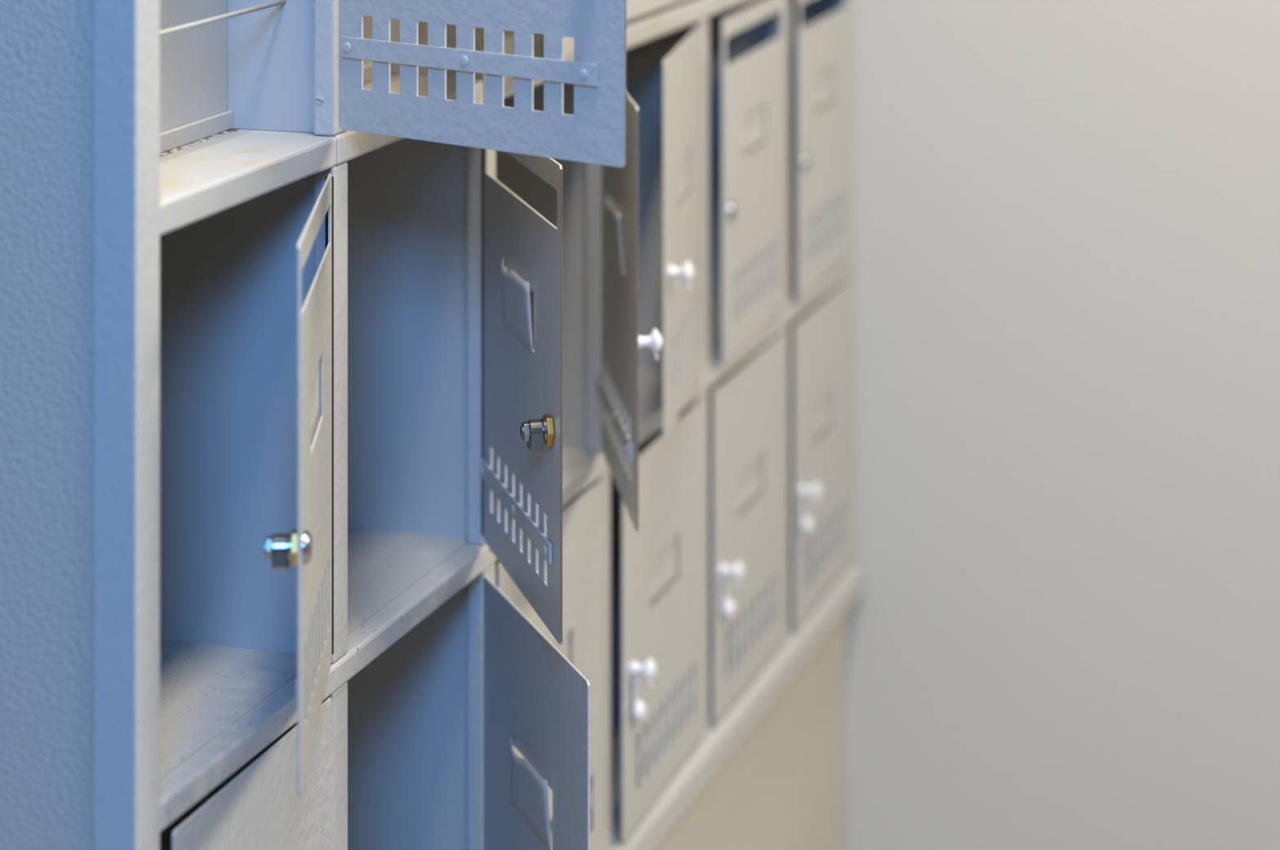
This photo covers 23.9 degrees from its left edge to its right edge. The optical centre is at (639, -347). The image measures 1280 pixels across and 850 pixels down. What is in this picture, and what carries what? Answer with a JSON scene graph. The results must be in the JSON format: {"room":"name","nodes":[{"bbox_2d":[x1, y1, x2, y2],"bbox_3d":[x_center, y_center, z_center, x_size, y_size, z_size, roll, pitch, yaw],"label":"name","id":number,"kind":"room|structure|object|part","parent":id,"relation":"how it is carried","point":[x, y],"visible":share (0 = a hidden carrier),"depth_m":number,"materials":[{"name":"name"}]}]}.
{"room":"changing room","nodes":[
{"label":"changing room","id":0,"kind":"room"},
{"bbox_2d":[0,0,92,849],"bbox_3d":[-0.985,0.050,2.366,1.266,3.200,0.030,0,0,18],"label":"wall","id":1,"kind":"structure","parent":0,"point":[46,46],"depth_m":2.17,"materials":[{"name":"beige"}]},
{"bbox_2d":[656,614,845,849],"bbox_3d":[-0.059,1.473,3.176,0.048,0.354,2.072,0,0,18],"label":"wall","id":2,"kind":"structure","parent":0,"point":[784,787],"depth_m":3.88,"materials":[{"name":"beige paint"}]},
{"bbox_2d":[845,0,1279,849],"bbox_3d":[1.214,0.050,3.906,4.500,3.200,0.100,0,0,18],"label":"wall","id":3,"kind":"structure","parent":0,"point":[1063,628],"depth_m":4.06,"materials":[{"name":"beige paint"}]},
{"bbox_3d":[0.205,1.700,0.795,4.500,0.100,6.640,0,0,18],"label":"floor","id":4,"kind":"structure","parent":0,"visible":0},
{"bbox_2d":[92,0,862,849],"bbox_3d":[-0.074,0.816,3.156,0.115,1.668,2.117,0,0,18],"label":"framework","id":5,"kind":"object","parent":4,"relation":"on","point":[141,194],"visible":0.66,"depth_m":2.43,"materials":[{"name":"grey paint"}]},
{"bbox_2d":[160,697,333,849],"bbox_3d":[-0.433,1.048,2.375,0.313,0.401,0.321,0,0,18],"label":"locker","id":6,"kind":"object","parent":5,"relation":"in","point":[258,806],"visible":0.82,"depth_m":2.36,"materials":[{"name":"grey metal"}]},
{"bbox_3d":[-0.398,1.047,2.532,0.282,0.395,0.001,0,0,18],"label":"panel","id":7,"kind":"part","parent":6,"relation":"part of","materials":[{"name":"grey paint"}]},
{"bbox_2d":[160,173,333,795],"bbox_3d":[-0.391,0.624,2.362,0.402,0.411,0.321,0,0,18],"label":"locker","id":8,"kind":"object","parent":5,"relation":"attached to","point":[246,322],"visible":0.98,"depth_m":2.50,"materials":[{"name":"blue metal"}]},
{"bbox_3d":[-0.447,0.826,2.380,0.281,0.001,0.318,0,0,18],"label":"floor panel","id":9,"kind":"part","parent":8,"relation":"part of","materials":[{"name":"paint"}]},
{"bbox_3d":[-0.398,0.623,2.532,0.282,0.406,0.001,0,0,18],"label":"panel","id":10,"kind":"part","parent":8,"relation":"part of","materials":[{"name":"grey paint"}]},
{"bbox_3d":[-0.248,0.622,2.314,0.002,0.397,0.296,0,0,-1],"label":"door","id":11,"kind":"part","parent":8,"relation":"part of","materials":[{"name":"grey paint"}]},
{"bbox_3d":[-0.345,0.407,2.338,0.103,0.025,0.316,0,0,18],"label":"rail","id":12,"kind":"part","parent":5,"relation":"part of","materials":[{"name":"metal"}]},
{"bbox_2d":[160,0,626,167],"bbox_3d":[-0.208,0.189,2.302,0.389,0.418,0.321,0,0,18],"label":"locker","id":13,"kind":"object","parent":5,"relation":"in","point":[225,64],"visible":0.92,"depth_m":2.40,"materials":[{"name":"blue metal"}]},
{"bbox_3d":[-0.390,0.190,2.361,0.007,0.416,0.321,0,0,18],"label":"panel","id":14,"kind":"part","parent":13,"relation":"part of","materials":[{"name":"grey paint"}]},
{"bbox_3d":[-0.343,0.287,2.346,0.004,0.004,0.317,0,0,18],"label":"rod","id":15,"kind":"part","parent":13,"relation":"part of","materials":[{"name":"grey paint"}]},
{"bbox_3d":[-0.303,0.189,2.501,0.083,0.412,0.001,0,0,18],"label":"panel","id":16,"kind":"part","parent":13,"relation":"part of","materials":[{"name":"grey paint"}]},
{"bbox_3d":[-0.128,0.187,2.375,0.301,0.403,0.002,0,0,39],"label":"door","id":17,"kind":"part","parent":13,"relation":"part of","materials":[{"name":"grey paint"}]},
{"bbox_2d":[363,15,484,103],"bbox_3d":[-0.188,0.189,2.647,0.215,0.418,0.344,0,0,18],"label":"locker","id":18,"kind":"object","parent":5,"relation":"in","point":[367,20],"visible":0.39,"depth_m":2.82,"materials":[{"name":"grey metal"}]},
{"bbox_3d":[-0.287,0.190,2.679,0.007,0.416,0.344,0,0,18],"label":"panel","id":19,"kind":"part","parent":18,"relation":"part of","materials":[{"name":"grey paint"}]},
{"bbox_3d":[-0.197,0.189,2.830,0.083,0.412,0.001,0,0,18],"label":"panel","id":20,"kind":"part","parent":18,"relation":"part of","materials":[{"name":"grey paint"}]},
{"bbox_3d":[-0.136,0.187,2.641,0.002,0.403,0.309,0,0,-3],"label":"door","id":21,"kind":"part","parent":18,"relation":"part of","materials":[{"name":"beige metal"}]},
{"bbox_2d":[346,137,562,644],"bbox_3d":[-0.256,0.624,2.669,0.470,0.411,0.344,0,0,18],"label":"locker","id":22,"kind":"object","parent":5,"relation":"attached to","point":[407,197],"visible":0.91,"depth_m":2.82,"materials":[{"name":"blue metal"}]},
{"bbox_3d":[-0.291,0.623,2.861,0.282,0.406,0.001,0,0,18],"label":"panel","id":23,"kind":"part","parent":22,"relation":"part of","materials":[{"name":"grey paint"}]},
{"bbox_3d":[-0.344,0.826,2.698,0.281,0.001,0.341,0,0,18],"label":"floor panel","id":24,"kind":"part","parent":22,"relation":"part of","materials":[{"name":"paint"}]},
{"bbox_3d":[-0.104,0.622,2.646,0.002,0.397,0.309,0,0,-15],"label":"door","id":25,"kind":"part","parent":22,"relation":"part of","materials":[{"name":"metal"}]},
{"bbox_2d":[346,575,590,849],"bbox_3d":[-0.246,1.048,2.666,0.490,0.401,0.344,0,0,18],"label":"locker","id":26,"kind":"object","parent":5,"relation":"in","point":[407,707],"visible":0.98,"depth_m":2.82,"materials":[{"name":"blue metal"}]},
{"bbox_3d":[-0.291,1.047,2.861,0.282,0.395,0.001,0,0,18],"label":"panel","id":27,"kind":"part","parent":26,"relation":"part of","materials":[{"name":"grey paint"}]},
{"bbox_3d":[-0.093,1.045,2.650,0.002,0.386,0.309,0,0,-19],"label":"door","id":28,"kind":"part","parent":26,"relation":"part of","materials":[{"name":"grey paint"}]},
{"bbox_3d":[-0.025,0.407,3.327,0.103,0.025,1.762,0,0,18],"label":"rail","id":29,"kind":"part","parent":5,"relation":"part of","materials":[{"name":"metal"}]},
{"bbox_3d":[-0.040,0.838,3.165,0.032,0.022,2.079,0,0,18],"label":"rail","id":30,"kind":"part","parent":5,"relation":"part of","materials":[{"name":"metal"}]},
{"bbox_2d":[504,30,573,57],"bbox_3d":[-0.113,0.189,2.982,0.152,0.418,0.336,0,0,18],"label":"locker","id":31,"kind":"object","parent":5,"relation":"in","point":[568,42],"visible":0.1,"depth_m":2.92,"materials":[{"name":"grey metal"}]},
{"bbox_3d":[-0.182,0.190,3.005,0.007,0.416,0.336,0,0,18],"label":"panel","id":32,"kind":"part","parent":31,"relation":"part of","materials":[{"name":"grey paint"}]},
{"bbox_3d":[-0.063,0.187,2.968,0.003,0.403,0.301,0,0,9],"label":"door","id":33,"kind":"part","parent":31,"relation":"part of","materials":[{"name":"beige metal"}]},
{"bbox_2d":[495,480,602,849],"bbox_3d":[-0.229,1.048,3.020,0.304,0.401,0.336,0,0,18],"label":"locker","id":34,"kind":"object","parent":5,"relation":"in","point":[582,517],"visible":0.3,"depth_m":3.07,"materials":[{"name":"beige metal"}]},
{"bbox_2d":[495,82,662,531],"bbox_3d":[-0.163,0.624,2.998,0.444,0.411,0.336,0,0,18],"label":"locker","id":35,"kind":"object","parent":5,"relation":"attached to","point":[617,384],"visible":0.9,"depth_m":3.04,"materials":[{"name":"grey metal"}]},
{"bbox_3d":[-0.187,0.623,3.182,0.282,0.406,0.001,0,0,18],"label":"panel","id":36,"kind":"part","parent":35,"relation":"part of","materials":[{"name":"grey paint"}]},
{"bbox_3d":[-0.238,0.826,3.023,0.281,0.001,0.333,0,0,18],"label":"floor panel","id":37,"kind":"part","parent":35,"relation":"part of","materials":[{"name":"paint"}]},
{"bbox_3d":[-0.021,0.622,2.967,0.002,0.397,0.301,0,0,-7],"label":"door","id":38,"kind":"part","parent":35,"relation":"part of","materials":[{"name":"grey paint"}]},
{"bbox_3d":[0.008,0.652,2.849,0.026,0.030,0.024,0,0,-7],"label":"knob","id":39,"kind":"part","parent":35,"relation":"part of","materials":[{"name":"silver metal"}]},
{"bbox_2d":[626,0,682,21],"bbox_3d":[-0.028,0.189,3.320,0.105,0.418,0.355,0,0,18],"label":"locker","id":40,"kind":"object","parent":5,"relation":"in","point":[634,8],"visible":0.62,"depth_m":3.25,"materials":[{"name":"beige metal"}]},
{"bbox_2d":[610,399,702,840],"bbox_3d":[-0.105,1.048,3.345,0.340,0.401,0.355,0,0,18],"label":"locker","id":41,"kind":"object","parent":5,"relation":"in","point":[656,569],"visible":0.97,"depth_m":3.32,"materials":[{"name":"beige metal"}]},
{"bbox_3d":[0.000,1.099,3.176,0.012,0.049,0.022,0,0,16],"label":"latch lever","id":42,"kind":"part","parent":41,"relation":"part of","materials":[{"name":"silver metal"}]},
{"bbox_3d":[0.004,1.070,3.175,0.026,0.030,0.024,0,0,16],"label":"knob","id":43,"kind":"part","parent":41,"relation":"part of","materials":[{"name":"silver metal"}]},
{"bbox_3d":[-0.131,1.244,3.354,0.281,0.001,0.352,0,0,18],"label":"floor panel","id":44,"kind":"part","parent":41,"relation":"part of","materials":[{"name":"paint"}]},
{"bbox_3d":[-0.077,1.047,3.522,0.282,0.395,0.001,0,0,18],"label":"panel","id":45,"kind":"part","parent":41,"relation":"part of","materials":[{"name":"grey paint"}]},
{"bbox_2d":[613,23,702,441],"bbox_3d":[-0.086,0.624,3.339,0.379,0.411,0.355,0,0,18],"label":"locker","id":46,"kind":"object","parent":5,"relation":"attached to","point":[664,73],"visible":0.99,"depth_m":3.39,"materials":[{"name":"grey metal"}]},
{"bbox_3d":[-0.077,0.623,3.522,0.282,0.406,0.001,0,0,18],"label":"panel","id":47,"kind":"part","parent":46,"relation":"part of","materials":[{"name":"grey paint"}]},
{"bbox_3d":[-0.131,0.826,3.354,0.281,0.001,0.352,0,0,18],"label":"floor panel","id":48,"kind":"part","parent":46,"relation":"part of","materials":[{"name":"paint"}]},
{"bbox_3d":[0.044,0.652,3.168,0.026,0.030,0.024,0,0,8],"label":"knob","id":49,"kind":"part","parent":46,"relation":"part of","materials":[{"name":"silver metal"}]},
{"bbox_3d":[0.048,0.622,3.298,0.002,0.397,0.320,0,0,8],"label":"door","id":50,"kind":"part","parent":46,"relation":"part of","materials":[{"name":"beige metal"}]},
{"bbox_3d":[-0.034,1.270,3.163,0.044,0.049,2.079,0,0,18],"label":"rail","id":51,"kind":"part","parent":5,"relation":"part of","materials":[{"name":"grey metal"}]},
{"bbox_2d":[708,333,783,724],"bbox_3d":[0.002,1.048,3.685,0.333,0.401,0.353,0,0,18],"label":"locker","id":52,"kind":"object","parent":5,"relation":"in","point":[746,405],"visible":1,"depth_m":3.64,"materials":[{"name":"grey metal"}]},
{"bbox_3d":[0.104,1.099,3.517,0.012,0.049,0.022,0,0,17],"label":"latch lever","id":53,"kind":"part","parent":52,"relation":"part of","materials":[{"name":"silver metal"}]},
{"bbox_3d":[-0.021,1.244,3.692,0.281,0.001,0.350,0,0,18],"label":"floor panel","id":54,"kind":"part","parent":52,"relation":"part of","materials":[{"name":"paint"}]},
{"bbox_3d":[0.108,1.070,3.515,0.026,0.030,0.024,0,0,17],"label":"knob","id":55,"kind":"part","parent":52,"relation":"part of","materials":[{"name":"silver metal"}]},
{"bbox_3d":[0.033,1.047,3.860,0.282,0.395,0.001,0,0,18],"label":"panel","id":56,"kind":"part","parent":52,"relation":"part of","materials":[{"name":"grey paint"}]},
{"bbox_2d":[707,0,784,363],"bbox_3d":[-0.003,0.624,3.686,0.323,0.411,0.353,0,0,18],"label":"locker","id":57,"kind":"object","parent":5,"relation":"attached to","point":[746,68],"visible":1,"depth_m":3.68,"materials":[{"name":"beige metal"}]},
{"bbox_3d":[-0.021,0.826,3.692,0.281,0.001,0.350,0,0,18],"label":"floor panel","id":58,"kind":"part","parent":57,"relation":"part of","materials":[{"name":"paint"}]},
{"bbox_3d":[0.033,0.623,3.860,0.282,0.406,0.001,0,0,18],"label":"panel","id":59,"kind":"part","parent":57,"relation":"part of","materials":[{"name":"grey paint"}]},
{"bbox_2d":[788,280,848,630],"bbox_3d":[0.111,1.048,4.022,0.334,0.401,0.352,0,0,18],"label":"locker","id":60,"kind":"object","parent":5,"relation":"in","point":[819,338],"visible":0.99,"depth_m":3.97,"materials":[{"name":"beige metal"}]},
{"bbox_3d":[0.213,1.099,3.853,0.012,0.049,0.022,0,0,17],"label":"latch lever","id":61,"kind":"part","parent":60,"relation":"part of","materials":[{"name":"silver metal"}]},
{"bbox_3d":[0.088,1.244,4.029,0.281,0.001,0.349,0,0,18],"label":"floor panel","id":62,"kind":"part","parent":60,"relation":"part of","materials":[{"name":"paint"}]},
{"bbox_3d":[0.218,1.070,3.851,0.026,0.030,0.024,0,0,17],"label":"knob","id":63,"kind":"part","parent":60,"relation":"part of","materials":[{"name":"silver metal"}]},
{"bbox_3d":[0.142,1.047,4.196,0.282,0.395,0.001,0,0,18],"label":"panel","id":64,"kind":"part","parent":60,"relation":"part of","materials":[{"name":"grey paint"}]},
{"bbox_2d":[789,0,848,300],"bbox_3d":[0.104,0.624,4.024,0.318,0.411,0.352,0,0,18],"label":"locker","id":65,"kind":"object","parent":5,"relation":"attached to","point":[819,33],"visible":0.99,"depth_m":3.99,"materials":[{"name":"beige metal"}]},
{"bbox_3d":[0.088,0.826,4.029,0.281,0.001,0.349,0,0,18],"label":"floor panel","id":66,"kind":"part","parent":65,"relation":"part of","materials":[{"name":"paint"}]},
{"bbox_3d":[0.142,0.623,4.196,0.282,0.406,0.001,0,0,18],"label":"panel","id":67,"kind":"part","parent":65,"relation":"part of","materials":[{"name":"grey paint"}]}
]}

